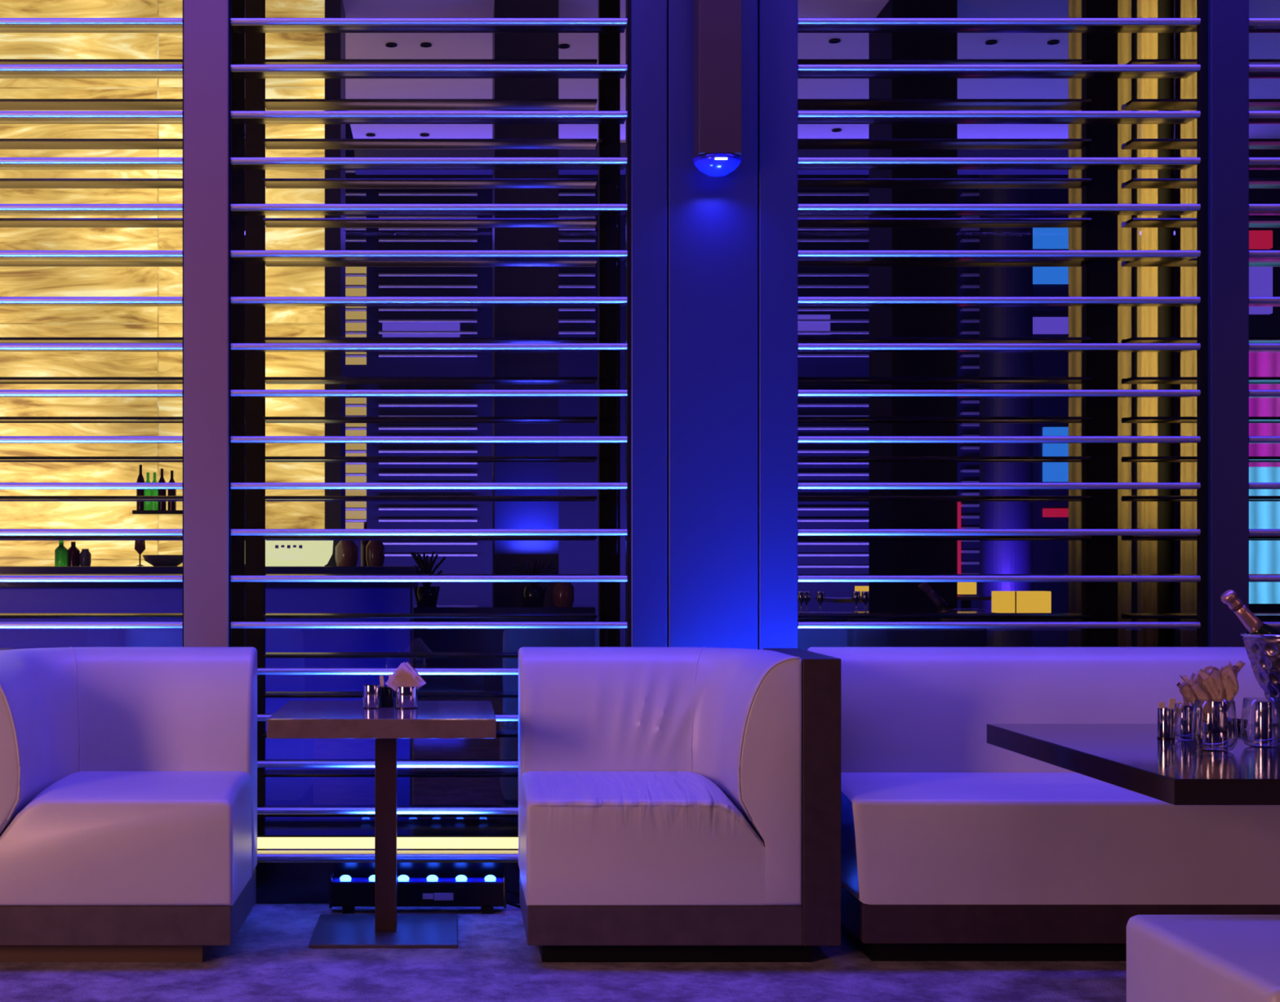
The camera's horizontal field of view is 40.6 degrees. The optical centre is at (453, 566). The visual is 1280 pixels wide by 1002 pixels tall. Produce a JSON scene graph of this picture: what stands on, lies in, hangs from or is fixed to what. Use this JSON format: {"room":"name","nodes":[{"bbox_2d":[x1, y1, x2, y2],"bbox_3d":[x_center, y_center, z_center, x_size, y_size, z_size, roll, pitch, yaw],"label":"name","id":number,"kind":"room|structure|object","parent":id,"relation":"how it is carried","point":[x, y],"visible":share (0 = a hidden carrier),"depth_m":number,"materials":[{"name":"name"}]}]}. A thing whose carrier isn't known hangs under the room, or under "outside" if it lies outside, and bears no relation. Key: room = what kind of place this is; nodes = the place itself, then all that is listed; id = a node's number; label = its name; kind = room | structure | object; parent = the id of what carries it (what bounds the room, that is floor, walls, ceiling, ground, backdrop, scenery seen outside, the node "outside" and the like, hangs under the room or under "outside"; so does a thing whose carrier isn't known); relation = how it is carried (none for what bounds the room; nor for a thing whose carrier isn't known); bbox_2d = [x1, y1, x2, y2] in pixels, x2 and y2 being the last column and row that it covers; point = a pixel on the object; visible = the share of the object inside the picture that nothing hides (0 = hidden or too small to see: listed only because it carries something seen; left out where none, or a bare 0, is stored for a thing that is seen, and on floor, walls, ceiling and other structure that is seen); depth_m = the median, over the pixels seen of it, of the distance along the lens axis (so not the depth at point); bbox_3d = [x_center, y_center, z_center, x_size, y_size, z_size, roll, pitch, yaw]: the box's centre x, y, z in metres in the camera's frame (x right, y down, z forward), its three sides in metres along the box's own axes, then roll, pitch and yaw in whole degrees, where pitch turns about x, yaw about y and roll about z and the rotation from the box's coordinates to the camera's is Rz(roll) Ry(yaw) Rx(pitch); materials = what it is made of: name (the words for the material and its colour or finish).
{"room":"entertainment venue","nodes":[
{"label":"entertainment venue","id":0,"kind":"room"},
{"bbox_2d":[0,0,324,566],"bbox_3d":[-3.839,-1.800,9.040,6.323,6.000,0.080,0,0,0],"label":"wall","id":1,"kind":"structure","parent":0,"point":[15,321],"depth_m":9.00,"materials":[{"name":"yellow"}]},
{"bbox_2d":[132,510,182,515],"bbox_3d":[-1.428,-0.281,8.880,0.433,0.020,0.240,0,0,0],"label":"shelf","id":2,"kind":"object","parent":1,"relation":"attached to","point":[134,512],"visible":0.64,"depth_m":8.76,"materials":[{"name":"black wood"}]},
{"bbox_2d":[136,464,145,510],"bbox_3d":[-1.624,-0.411,8.880,0.044,0.240,0.044,0,0,0],"label":"bottle","id":3,"kind":"object","parent":2,"relation":"on","point":[140,504],"visible":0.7,"depth_m":8.86,"materials":[{"name":"brown glass"}]},
{"bbox_2d":[324,0,345,566],"bbox_3d":[-0.628,-1.800,9.100,0.083,6.000,0.400,0,0,0],"label":"column","id":4,"kind":"structure","parent":1,"relation":"attached to","point":[335,42],"depth_m":8.90,"materials":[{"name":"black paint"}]},
{"bbox_2d":[0,657,1126,1001],"bbox_3d":[2.500,1.225,11.500,23.000,0.050,29.000,0,0,0],"label":"floor","id":5,"kind":"structure","parent":0,"point":[270,958],"depth_m":5.02,"materials":[{"name":"carpet"}]},
{"bbox_2d":[0,646,257,961],"bbox_3d":[-1.134,0.734,5.457,0.942,0.932,0.674,0,0,0],"label":"armchair","id":6,"kind":"object","parent":5,"relation":"on","point":[128,775],"visible":1,"depth_m":5.20,"materials":[{"name":"leather"}]},
{"bbox_2d":[182,0,183,646],"bbox_3d":[-0.955,-1.550,6.067,0.008,5.500,0.025,0,0,0],"label":"column","id":7,"kind":"structure","parent":5,"relation":"on","point":[183,0],"depth_m":6.06,"materials":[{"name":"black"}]},
{"bbox_2d":[183,0,228,646],"bbox_3d":[-0.873,-1.550,6.058,0.156,5.500,0.055,0,0,0],"label":"column","id":8,"kind":"structure","parent":5,"relation":"on","point":[206,22],"depth_m":6.03,"materials":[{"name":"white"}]},
{"bbox_2d":[0,566,418,818],"bbox_3d":[-3.513,0.598,8.385,6.675,1.203,0.670,0,0,0],"label":"bar counter","id":9,"kind":"object","parent":5,"relation":"on","point":[15,597],"depth_m":8.10,"materials":[{"name":"blue paint"}]},
{"bbox_2d":[54,540,66,566],"bbox_3d":[-1.903,-0.066,8.300,0.064,0.125,0.064,0,0,0],"label":"bottle","id":10,"kind":"object","parent":9,"relation":"on","point":[60,552],"visible":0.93,"depth_m":8.28,"materials":[{"name":"green glass"}]},
{"bbox_2d":[66,541,79,566],"bbox_3d":[-1.844,-0.063,8.300,0.064,0.120,0.064,0,0,0],"label":"bottle","id":11,"kind":"object","parent":9,"relation":"on","point":[73,552],"visible":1,"depth_m":8.28,"materials":[{"name":"brown glass"}]},
{"bbox_2d":[79,548,91,566],"bbox_3d":[-1.786,-0.046,8.300,0.056,0.085,0.056,0,0,0],"label":"jar","id":12,"kind":"object","parent":9,"relation":"on","point":[85,556],"visible":1,"depth_m":8.28,"materials":[{"name":"blue ceramic"}]},
{"bbox_2d":[142,554,182,566],"bbox_3d":[-1.398,-0.031,8.300,0.220,0.055,0.220,0,0,0],"label":"bowl","id":13,"kind":"object","parent":9,"relation":"on","point":[156,560],"visible":0.91,"depth_m":8.22,"materials":[{"name":"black ceramic"}]},
{"bbox_2d":[0,566,418,587],"bbox_3d":[-3.513,0.048,8.385,6.675,0.103,0.670,0,0,0],"label":"countertop","id":14,"kind":"structure","parent":9,"relation":"on","point":[3,570],"depth_m":8.05,"materials":[{"name":"grey stone"}]},
{"bbox_2d":[265,539,333,566],"bbox_3d":[-0.778,-0.072,8.249,0.400,0.138,0.402,0,0,0],"label":"bowl","id":15,"kind":"object","parent":9,"relation":"on","point":[277,553],"visible":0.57,"depth_m":8.08,"materials":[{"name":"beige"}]},
{"bbox_2d":[335,540,358,566],"bbox_3d":[-0.518,-0.071,8.300,0.110,0.135,0.110,0,0,0],"label":"vase","id":16,"kind":"object","parent":9,"relation":"on","point":[346,551],"visible":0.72,"depth_m":8.26,"materials":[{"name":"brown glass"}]},
{"bbox_2d":[365,540,384,566],"bbox_3d":[-0.379,-0.073,8.300,0.090,0.140,0.090,0,0,0],"label":"vase","id":17,"kind":"object","parent":9,"relation":"on","point":[375,549],"visible":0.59,"depth_m":8.27,"materials":[{"name":"brown ceramic"}]},
{"bbox_2d":[228,0,231,646],"bbox_3d":[-0.791,-1.550,6.067,0.007,5.500,0.025,0,0,0],"label":"column","id":18,"kind":"structure","parent":5,"relation":"on","point":[229,1],"depth_m":6.06,"materials":[{"name":"black"}]},
{"bbox_2d":[231,0,265,818],"bbox_3d":[-0.873,-1.550,7.202,0.156,5.500,0.055,0,0,0],"label":"column","id":19,"kind":"structure","parent":5,"relation":"on","point":[248,187],"depth_m":7.17,"materials":[{"name":"black"}]},
{"bbox_2d":[266,700,496,947],"bbox_3d":[-0.221,0.834,5.620,0.706,0.733,0.710,0,0,0],"label":"side table","id":20,"kind":"object","parent":5,"relation":"on","point":[385,928],"visible":1,"depth_m":5.55,"materials":[{"name":"brown wood"}]},
{"bbox_2d":[363,684,379,708],"bbox_3d":[-0.271,0.429,5.660,0.056,0.076,0.056,0,0,0],"label":"metal cup","id":21,"kind":"object","parent":20,"relation":"on","point":[371,691],"visible":1,"depth_m":5.64,"materials":[{"name":"silver metal"}]},
{"bbox_2d":[379,685,394,706],"bbox_3d":[-0.223,0.433,5.710,0.053,0.068,0.053,0,0,0],"label":"metal cup","id":22,"kind":"object","parent":20,"relation":"on","point":[386,693],"visible":0.92,"depth_m":5.69,"materials":[{"name":"black"}]},
{"bbox_2d":[395,685,417,708],"bbox_3d":[-0.156,0.430,5.660,0.076,0.073,0.076,0,0,0],"label":"metal cup","id":23,"kind":"object","parent":20,"relation":"on","point":[406,697],"visible":1,"depth_m":5.63,"materials":[{"name":"silver metal"}]},
{"bbox_2d":[385,661,426,690],"bbox_3d":[-0.157,0.384,5.658,0.137,0.142,0.022,0,0,0],"label":"napkin stack","id":24,"kind":"object","parent":23,"relation":"in","point":[405,675],"visible":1,"depth_m":5.65,"materials":[{"name":"beige paper"}]},
{"bbox_2d":[255,818,519,902],"bbox_3d":[-2.185,1.127,6.630,5.630,0.146,1.060,0,0,0],"label":"wall","id":25,"kind":"structure","parent":5,"relation":"on","point":[277,881],"depth_m":6.10,"materials":[{"name":"black"}]},
{"bbox_2d":[0,17,182,627],"bbox_3d":[-2.079,-0.617,6.112,2.241,3.313,0.125,0,0,0],"label":"screen","id":26,"kind":"object","parent":25,"relation":"on","point":[6,24],"visible":0.65,"depth_m":6.05,"materials":[{"name":"silver metal"}]},
{"bbox_2d":[0,59,182,618],"bbox_3d":[-2.079,-0.617,7.147,2.241,3.313,0.125,0,0,0],"label":"screen","id":27,"kind":"object","parent":25,"relation":"on","point":[5,104],"visible":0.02,"depth_m":7.12,"materials":[{"name":"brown metal"}]},
{"bbox_2d":[257,835,518,848],"bbox_3d":[-0.086,1.003,6.230,1.403,0.047,0.040,0,0,0],"label":"strip light","id":28,"kind":"object","parent":25,"relation":"on","point":[263,841],"visible":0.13,"depth_m":6.21,"materials":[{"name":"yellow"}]},
{"bbox_2d":[231,17,626,860],"bbox_3d":[-0.086,-0.617,6.112,1.403,3.313,0.125,0,0,0],"label":"screen","id":29,"kind":"object","parent":25,"relation":"on","point":[239,24],"visible":0.82,"depth_m":6.05,"materials":[{"name":"silver metal"}]},
{"bbox_2d":[262,59,597,816],"bbox_3d":[-0.096,-0.617,7.147,1.384,3.313,0.125,0,0,0],"label":"screen","id":30,"kind":"object","parent":25,"relation":"on","point":[269,104],"visible":0.73,"depth_m":7.11,"materials":[{"name":"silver metal"}]},
{"bbox_2d":[328,872,506,913],"bbox_3d":[-0.123,1.135,5.955,0.613,0.131,0.086,0,0,0],"label":"light bar","id":31,"kind":"object","parent":5,"relation":"on","point":[346,891],"visible":0.88,"depth_m":5.92,"materials":[{"name":"black metal"}]},
{"bbox_2d":[413,604,595,804],"bbox_3d":[0.254,0.700,8.740,0.905,1.000,0.480,0,0,0],"label":"counter ledge","id":32,"kind":"object","parent":5,"relation":"on","point":[426,789],"visible":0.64,"depth_m":8.50,"materials":[{"name":"grey stone"}]},
{"bbox_2d":[409,551,445,605],"bbox_3d":[-0.143,0.059,8.854,0.168,0.283,0.178,0,0,42],"label":"potted plant","id":33,"kind":"object","parent":32,"relation":"on","point":[425,595],"visible":0.83,"depth_m":8.81,"materials":[{"name":"black plant"}]},
{"bbox_2d":[507,558,555,606],"bbox_3d":[0.398,0.078,8.712,0.242,0.243,0.198,0,0,0],"label":"potted plant","id":34,"kind":"object","parent":32,"relation":"on","point":[532,595],"visible":0.82,"depth_m":8.67,"materials":[{"name":"black plant"}]},
{"bbox_2d":[552,582,573,606],"bbox_3d":[0.560,0.130,8.700,0.110,0.140,0.110,0,0,0],"label":"vase","id":35,"kind":"object","parent":32,"relation":"on","point":[562,592],"visible":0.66,"depth_m":8.65,"materials":[{"name":"brown ceramic"}]},
{"bbox_2d":[492,0,558,604],"bbox_3d":[0.386,-2.250,9.250,0.337,6.900,0.500,0,0,0],"label":"column","id":36,"kind":"structure","parent":5,"relation":"on","point":[507,321],"depth_m":9.00,"materials":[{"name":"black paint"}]},
{"bbox_2d":[598,0,620,646],"bbox_3d":[0.656,-1.550,7.202,0.087,5.500,0.055,0,0,0],"label":"column","id":37,"kind":"structure","parent":5,"relation":"on","point":[609,43],"depth_m":7.17,"materials":[{"name":"black"}]},
{"bbox_2d":[518,646,840,961],"bbox_3d":[0.691,0.734,5.450,0.942,0.932,0.687,0,0,0],"label":"armchair","id":38,"kind":"object","parent":5,"relation":"on","point":[676,803],"visible":1,"depth_m":5.12,"materials":[{"name":"grey leather"}]},
{"bbox_2d":[847,618,887,646],"bbox_3d":[2.397,0.725,8.910,0.560,0.950,0.620,0,0,0],"label":"lounge chair","id":39,"kind":"object","parent":5,"relation":"on","point":[856,637],"visible":0.02,"depth_m":9.10,"materials":[{"name":"blue paint"}]},
{"bbox_2d":[868,0,957,646],"bbox_3d":[2.481,-2.250,9.250,0.344,6.900,0.500,0,0,0],"label":"column","id":40,"kind":"structure","parent":5,"relation":"on","point":[885,557],"depth_m":9.00,"materials":[{"name":"black"}]},
{"bbox_2d":[797,611,1068,646],"bbox_3d":[2.707,0.735,10.000,1.600,0.930,0.800,0,0,0],"label":"table","id":41,"kind":"object","parent":5,"relation":"on","point":[966,637],"visible":0.04,"depth_m":9.80,"materials":[{"name":"black wood"}]},
{"bbox_2d":[797,591,824,613],"bbox_3d":[2.026,0.204,9.817,0.247,0.130,0.079,0,0,41],"label":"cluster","id":42,"kind":"object","parent":41,"relation":"on","point":[802,596],"visible":0.64,"depth_m":9.80,"materials":[{"name":"clear glass"}]},
{"bbox_2d":[852,591,868,613],"bbox_3d":[2.433,0.204,9.851,0.266,0.130,0.115,0,0,-18],"label":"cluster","id":43,"kind":"object","parent":41,"relation":"on","point":[855,594],"visible":0.5,"depth_m":9.82,"materials":[{"name":"clear glass"}]},
{"bbox_2d":[990,591,1051,613],"bbox_3d":[3.258,0.204,9.810,0.312,0.130,0.128,0,0,0],"label":"lantern","id":44,"kind":"object","parent":41,"relation":"on","point":[1002,602],"visible":0.91,"depth_m":9.75,"materials":[{"name":"yellow"}]},
{"bbox_2d":[957,595,991,611],"bbox_3d":[3.915,0.711,13.060,0.700,0.979,0.600,0,0,0],"label":"pedestal table","id":45,"kind":"object","parent":5,"relation":"on","point":[966,600],"visible":0.29,"depth_m":13.03,"materials":[{"name":"black wood"}]},
{"bbox_2d":[957,582,977,595],"bbox_3d":[3.897,0.165,13.060,0.170,0.099,0.128,0,0,0],"label":"lantern","id":46,"kind":"object","parent":45,"relation":"on","point":[963,588],"visible":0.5,"depth_m":13.00,"materials":[{"name":"yellow"}]},
{"bbox_2d":[979,174,1032,646],"bbox_3d":[4.848,-2.250,15.000,0.444,6.900,0.444,0,0,0],"label":"column","id":47,"kind":"structure","parent":5,"relation":"on","point":[996,557],"depth_m":14.81,"materials":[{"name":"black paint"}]},
{"bbox_2d":[807,646,1279,960],"bbox_3d":[2.697,0.735,5.457,3.005,0.930,0.674,0,0,0],"label":"banquette","id":48,"kind":"object","parent":5,"relation":"on","point":[956,845],"visible":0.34,"depth_m":5.15,"materials":[{"name":"leather"}]},
{"bbox_2d":[1081,0,1117,646],"bbox_3d":[2.722,-1.550,7.202,0.132,5.500,0.055,0,0,0],"label":"column","id":49,"kind":"structure","parent":5,"relation":"on","point":[1099,278],"depth_m":7.17,"materials":[{"name":"black"}]},
{"bbox_2d":[1117,0,1131,646],"bbox_3d":[3.088,-1.475,7.901,0.089,5.250,0.018,0,0,0],"label":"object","id":50,"kind":"object","parent":5,"relation":"on","point":[1124,6],"visible":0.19,"depth_m":7.90,"materials":[{"name":"beige fabric"}]},
{"bbox_2d":[986,723,1279,804],"bbox_3d":[2.215,0.834,4.435,1.250,0.733,1.330,0,0,0],"label":"dining table","id":51,"kind":"object","parent":5,"relation":"on","point":[1129,756],"visible":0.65,"depth_m":4.25,"materials":[{"name":"black paint"}]},
{"bbox_2d":[1156,706,1175,738],"bbox_3d":[1.942,0.425,4.661,0.046,0.083,0.046,0,0,0],"label":"metal cup","id":52,"kind":"object","parent":51,"relation":"on","point":[1165,717],"visible":0.98,"depth_m":4.64,"materials":[{"name":"silver metal"}]},
{"bbox_2d":[1158,697,1183,728],"bbox_3d":[1.957,0.407,4.661,0.070,0.101,0.003,0,0,0],"label":"bunch","id":53,"kind":"object","parent":52,"relation":"in","point":[1171,700],"visible":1,"depth_m":4.66,"materials":[{"name":"beige paper"}]},
{"bbox_2d":[1179,705,1203,737],"bbox_3d":[2.035,0.426,4.716,0.059,0.082,0.059,0,0,0],"label":"metal cup","id":54,"kind":"object","parent":51,"relation":"on","point":[1186,713],"visible":0.8,"depth_m":4.69,"materials":[{"name":"silver metal"}]},
{"bbox_2d":[1191,698,1238,751],"bbox_3d":[1.935,0.403,4.347,0.108,0.128,0.108,0,0,0],"label":"tumbler","id":55,"kind":"object","parent":51,"relation":"on","point":[1195,700],"visible":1,"depth_m":4.34,"materials":[{"name":"clear glass"}]},
{"bbox_2d":[1204,700,1228,733],"bbox_3d":[2.154,0.422,4.830,0.063,0.090,0.063,0,0,0],"label":"metal cup","id":56,"kind":"object","parent":51,"relation":"on","point":[1218,722],"visible":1,"depth_m":4.80,"materials":[{"name":"silver metal"}]},
{"bbox_2d":[1176,659,1245,722],"bbox_3d":[2.137,0.350,4.828,0.193,0.175,0.049,0,0,0],"label":"napkin stack","id":57,"kind":"object","parent":56,"relation":"in","point":[1211,683],"visible":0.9,"depth_m":4.82,"materials":[{"name":"beige paper"}]},
{"bbox_2d":[1240,631,1279,726],"bbox_3d":[2.468,0.331,5.033,0.278,0.272,0.278,0,0,0],"label":"ice bucket","id":58,"kind":"object","parent":51,"relation":"on","point":[1264,661],"visible":0.93,"depth_m":5.00,"materials":[{"name":"clear glass"}]},
{"bbox_2d":[1220,589,1279,649],"bbox_3d":[2.349,0.173,5.011,0.205,0.214,0.086,0,0,-5],"label":"champagne bottle","id":59,"kind":"object","parent":58,"relation":"in","point":[1251,621],"visible":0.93,"depth_m":4.99,"materials":[{"name":"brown glass"}]},
{"bbox_2d":[1253,701,1272,739],"bbox_3d":[2.199,0.417,4.643,0.045,0.100,0.045,0,0,0],"label":"metal cup","id":60,"kind":"object","parent":51,"relation":"on","point":[1263,709],"visible":1,"depth_m":4.62,"materials":[{"name":"silver metal"}]},
{"bbox_2d":[1137,0,1157,646],"bbox_3d":[3.208,-1.475,7.900,0.096,5.250,0.016,0,0,0],"label":"curtain","id":61,"kind":"object","parent":5,"relation":"on","point":[1147,42],"visible":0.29,"depth_m":7.90,"materials":[{"name":"gold metal"}]},
{"bbox_2d":[1180,0,1196,646],"bbox_3d":[3.422,-1.475,7.900,0.129,5.250,0.019,0,0,0],"label":"curtain","id":62,"kind":"object","parent":5,"relation":"on","point":[1188,7],"visible":0.2,"depth_m":7.90,"materials":[{"name":"beige fabric"}]},
{"bbox_2d":[1196,0,1208,646],"bbox_3d":[2.658,-1.550,6.067,0.028,5.500,0.025,0,0,0],"label":"column","id":63,"kind":"structure","parent":5,"relation":"on","point":[1202,5],"depth_m":6.06,"materials":[{"name":"black"}]},
{"bbox_2d":[1126,914,1279,1001],"bbox_3d":[1.905,0.975,3.380,0.900,0.450,0.680,0,0,0],"label":"ottoman","id":64,"kind":"object","parent":5,"relation":"on","point":[1171,957],"visible":1,"depth_m":3.46,"materials":[{"name":"leather"}]},
{"bbox_2d":[1208,0,1248,646],"bbox_3d":[2.740,-1.550,6.058,0.134,5.500,0.055,0,0,0],"label":"column","id":65,"kind":"structure","parent":5,"relation":"on","point":[1228,20],"depth_m":6.03,"materials":[{"name":"blue paint"}]},
{"bbox_3d":[3.610,1.127,6.630,4.781,0.146,1.060,0,0,0],"label":"baseboard","id":66,"kind":"structure","parent":5,"relation":"on","visible":0},
{"bbox_2d":[797,59,1091,618],"bbox_3d":[1.932,-0.617,7.147,1.424,3.313,0.125,0,0,0],"label":"screen","id":67,"kind":"object","parent":66,"relation":"on","point":[802,104],"visible":0.5,"depth_m":7.12,"materials":[{"name":"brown metal"}]},
{"bbox_2d":[797,17,1200,627],"bbox_3d":[1.932,-0.617,6.112,1.424,3.313,0.125,0,0,0],"label":"screen","id":68,"kind":"object","parent":66,"relation":"on","point":[804,24],"visible":0.71,"depth_m":6.05,"materials":[{"name":"silver metal"}]},
{"bbox_2d":[1121,26,1279,618],"bbox_3d":[3.708,-0.617,7.147,1.784,3.313,0.125,0,0,0],"label":"screen","id":69,"kind":"object","parent":66,"relation":"on","point":[1135,104],"visible":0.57,"depth_m":7.12,"materials":[{"name":"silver metal"}]},
{"bbox_2d":[1248,17,1279,627],"bbox_3d":[3.708,-0.617,6.112,1.784,3.313,0.125,0,0,0],"label":"screen","id":70,"kind":"object","parent":66,"relation":"on","point":[1255,24],"visible":0.57,"depth_m":6.05,"materials":[{"name":"silver metal"}]},
{"bbox_2d":[345,110,1068,652],"bbox_3d":[3.000,-4.800,24.214,26.000,12.000,0.172,0,0,0],"label":"wall","id":71,"kind":"structure","parent":0,"point":[575,557],"depth_m":24.13,"materials":[{"name":"blue"}]},
{"bbox_2d":[345,397,366,528],"bbox_3d":[-1.413,-1.461,24.063,0.374,1.987,0.126,0,0,0],"label":"louver","id":72,"kind":"object","parent":71,"relation":"attached to","point":[355,472],"visible":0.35,"depth_m":24.11,"materials":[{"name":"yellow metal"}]},
{"bbox_2d":[345,169,366,364],"bbox_3d":[-1.413,-4.217,24.063,0.374,2.726,0.126,0,0,0],"label":"louver","id":73,"kind":"object","parent":71,"relation":"attached to","point":[355,277],"visible":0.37,"depth_m":24.11,"materials":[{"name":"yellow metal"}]},
{"bbox_2d":[378,192,477,357],"bbox_3d":[-0.356,-4.263,24.063,1.385,2.634,0.126,0,0,0],"label":"louver","id":74,"kind":"object","parent":71,"relation":"attached to","point":[390,327],"visible":0.59,"depth_m":24.00,"materials":[{"name":"silver metal"}]},
{"bbox_2d":[378,403,477,556],"bbox_3d":[-0.356,-1.300,24.062,1.385,2.310,0.125,0,0,0],"label":"louver","id":75,"kind":"object","parent":71,"relation":"attached to","point":[380,404],"visible":0.53,"depth_m":24.00,"materials":[{"name":"silver metal"}]},
{"bbox_2d":[558,192,595,334],"bbox_3d":[1.736,-4.425,24.062,0.515,2.310,0.125,0,0,0],"label":"louver","id":76,"kind":"object","parent":71,"relation":"attached to","point":[560,194],"visible":0.54,"depth_m":24.00,"materials":[{"name":"silver metal"}]},
{"bbox_2d":[354,142,1068,174],"bbox_3d":[6.650,-3.060,12.200,14.700,0.480,0.200,0,0,0],"label":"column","id":77,"kind":"structure","parent":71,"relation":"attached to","point":[357,153],"depth_m":12.10,"materials":[{"name":"blue paint"}]},
{"bbox_2d":[797,192,868,357],"bbox_3d":[5.287,-4.263,24.063,1.216,2.634,0.126,0,0,0],"label":"louver","id":78,"kind":"object","parent":71,"relation":"attached to","point":[807,324],"visible":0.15,"depth_m":24.00,"materials":[{"name":"silver metal"}]},
{"bbox_2d":[797,403,868,568],"bbox_3d":[5.287,-1.138,24.062,1.216,2.634,0.125,0,0,0],"label":"louver","id":79,"kind":"object","parent":71,"relation":"attached to","point":[798,404],"visible":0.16,"depth_m":24.00,"materials":[{"name":"silver metal"}]},
{"bbox_2d":[957,501,960,573],"bbox_3d":[7.105,-0.403,24.095,0.084,1.032,0.070,0,0,0],"label":"lit screen","id":80,"kind":"object","parent":71,"relation":"attached to","point":[958,502],"visible":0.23,"depth_m":24.06,"materials":[{"name":"red"}]},
{"bbox_2d":[960,192,979,573],"bbox_3d":[7.312,-2.725,24.062,0.328,5.709,0.125,0,0,0],"label":"louver","id":81,"kind":"object","parent":71,"relation":"attached to","point":[963,194],"visible":0.48,"depth_m":24.00,"materials":[{"name":"silver metal"}]},
{"bbox_2d":[1032,227,1068,248],"bbox_3d":[8.381,-4.634,24.095,0.610,0.300,0.070,0,0,0],"label":"lit screen","id":82,"kind":"object","parent":71,"relation":"attached to","point":[1042,237],"visible":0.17,"depth_m":24.06,"materials":[{"name":"blue"}]},
{"bbox_2d":[1032,266,1068,284],"bbox_3d":[8.381,-4.127,24.095,0.610,0.281,0.070,0,0,0],"label":"lit screen","id":83,"kind":"object","parent":71,"relation":"attached to","point":[1041,275],"visible":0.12,"depth_m":24.06,"materials":[{"name":"blue"}]},
{"bbox_2d":[1032,316,1068,333],"bbox_3d":[8.372,-3.400,24.095,0.591,0.234,0.070,0,0,0],"label":"lit screen","id":84,"kind":"object","parent":71,"relation":"attached to","point":[1041,325],"visible":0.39,"depth_m":24.06,"materials":[{"name":"purple"}]},
{"bbox_2d":[1042,426,1068,481],"bbox_3d":[8.498,-1.585,24.095,0.375,0.769,0.070,0,0,0],"label":"lit screen","id":85,"kind":"object","parent":71,"relation":"attached to","point":[1051,471],"visible":0.66,"depth_m":24.06,"materials":[{"name":"blue"}]},
{"bbox_2d":[1042,508,1068,516],"bbox_3d":[8.498,-0.764,24.095,0.375,0.122,0.070,0,0,0],"label":"lit screen","id":86,"kind":"object","parent":71,"relation":"attached to","point":[1046,512],"visible":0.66,"depth_m":24.06,"materials":[{"name":"red plastic"}]},
{"bbox_2d":[625,0,797,648],"bbox_3d":[0.925,-1.550,6.150,0.590,5.500,0.200,0,0,0],"label":"pillar","id":87,"kind":"structure","parent":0,"point":[714,260],"depth_m":6.05,"materials":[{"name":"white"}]},
{"bbox_2d":[626,0,631,646],"bbox_3d":[0.623,-1.550,6.067,0.014,5.500,0.025,0,0,0],"label":"column","id":88,"kind":"structure","parent":87,"relation":"attached to","point":[628,2],"depth_m":6.06,"materials":[{"name":"black"}]},
{"bbox_2d":[692,0,742,177],"bbox_3d":[0.920,-2.693,5.961,0.172,2.662,0.178,0,0,0],"label":"wall sconce","id":89,"kind":"object","parent":87,"relation":"attached to","point":[717,24],"visible":1,"depth_m":5.89,"materials":[{"name":"brown metal"}]},
{"bbox_2d":[342,0,1279,142],"bbox_3d":[6.650,-3.050,10.550,14.700,0.100,3.100,0,0,0],"label":"ceiling","id":90,"kind":"structure","parent":0,"point":[358,46],"depth_m":10.04,"materials":[{"name":"grey paint"}]},
{"bbox_2d":[1131,0,1180,646],"bbox_3d":[3.382,-1.550,8.150,0.726,5.500,0.100,0,0,0],"label":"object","id":91,"kind":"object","parent":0,"point":[1168,43],"depth_m":8.10,"materials":[{"name":"black"}]},
{"bbox_2d":[1068,0,1081,646],"bbox_3d":[2.935,-1.475,7.999,0.118,5.250,0.017,0,0,0],"label":"curtain","id":92,"kind":"object","parent":91,"relation":"hanging from","point":[1074,6],"visible":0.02,"depth_m":8.00,"materials":[{"name":"beige fabric"}]},
{"bbox_2d":[1248,466,1279,603],"bbox_3d":[4.319,-0.167,9.000,0.344,0.719,0.019,0,0,0],"label":"curtain","id":93,"kind":"object","parent":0,"point":[1264,555],"visible":0.49,"depth_m":9.00,"materials":[{"name":"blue fabric"}]},
{"bbox_2d":[1248,149,1279,631],"bbox_3d":[5.814,-1.800,12.125,0.775,6.000,0.150,0,0,0],"label":"wall","id":94,"kind":"structure","parent":0,"point":[1260,325],"depth_m":12.05,"materials":[{"name":"black"}]},
{"bbox_2d":[1248,266,1272,314],"bbox_3d":[5.614,-1.953,12.025,0.281,0.351,0.050,0,0,0],"label":"lit screen","id":95,"kind":"object","parent":94,"relation":"attached to","point":[1260,278],"visible":0.31,"depth_m":12.00,"materials":[{"name":"purple"}]},
{"bbox_2d":[1248,230,1272,248],"bbox_3d":[5.614,-2.299,12.025,0.281,0.126,0.050,0,0,0],"label":"lit screen","id":96,"kind":"object","parent":94,"relation":"attached to","point":[1258,239],"visible":0.56,"depth_m":12.00,"materials":[{"name":"red"}]},
{"bbox_2d":[1248,351,1279,466],"bbox_3d":[4.319,-0.842,9.000,0.344,0.632,0.019,0,0,0],"label":"curtain","id":97,"kind":"object","parent":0,"point":[1261,364],"visible":0.46,"depth_m":9.00,"materials":[{"name":"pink fabric"}]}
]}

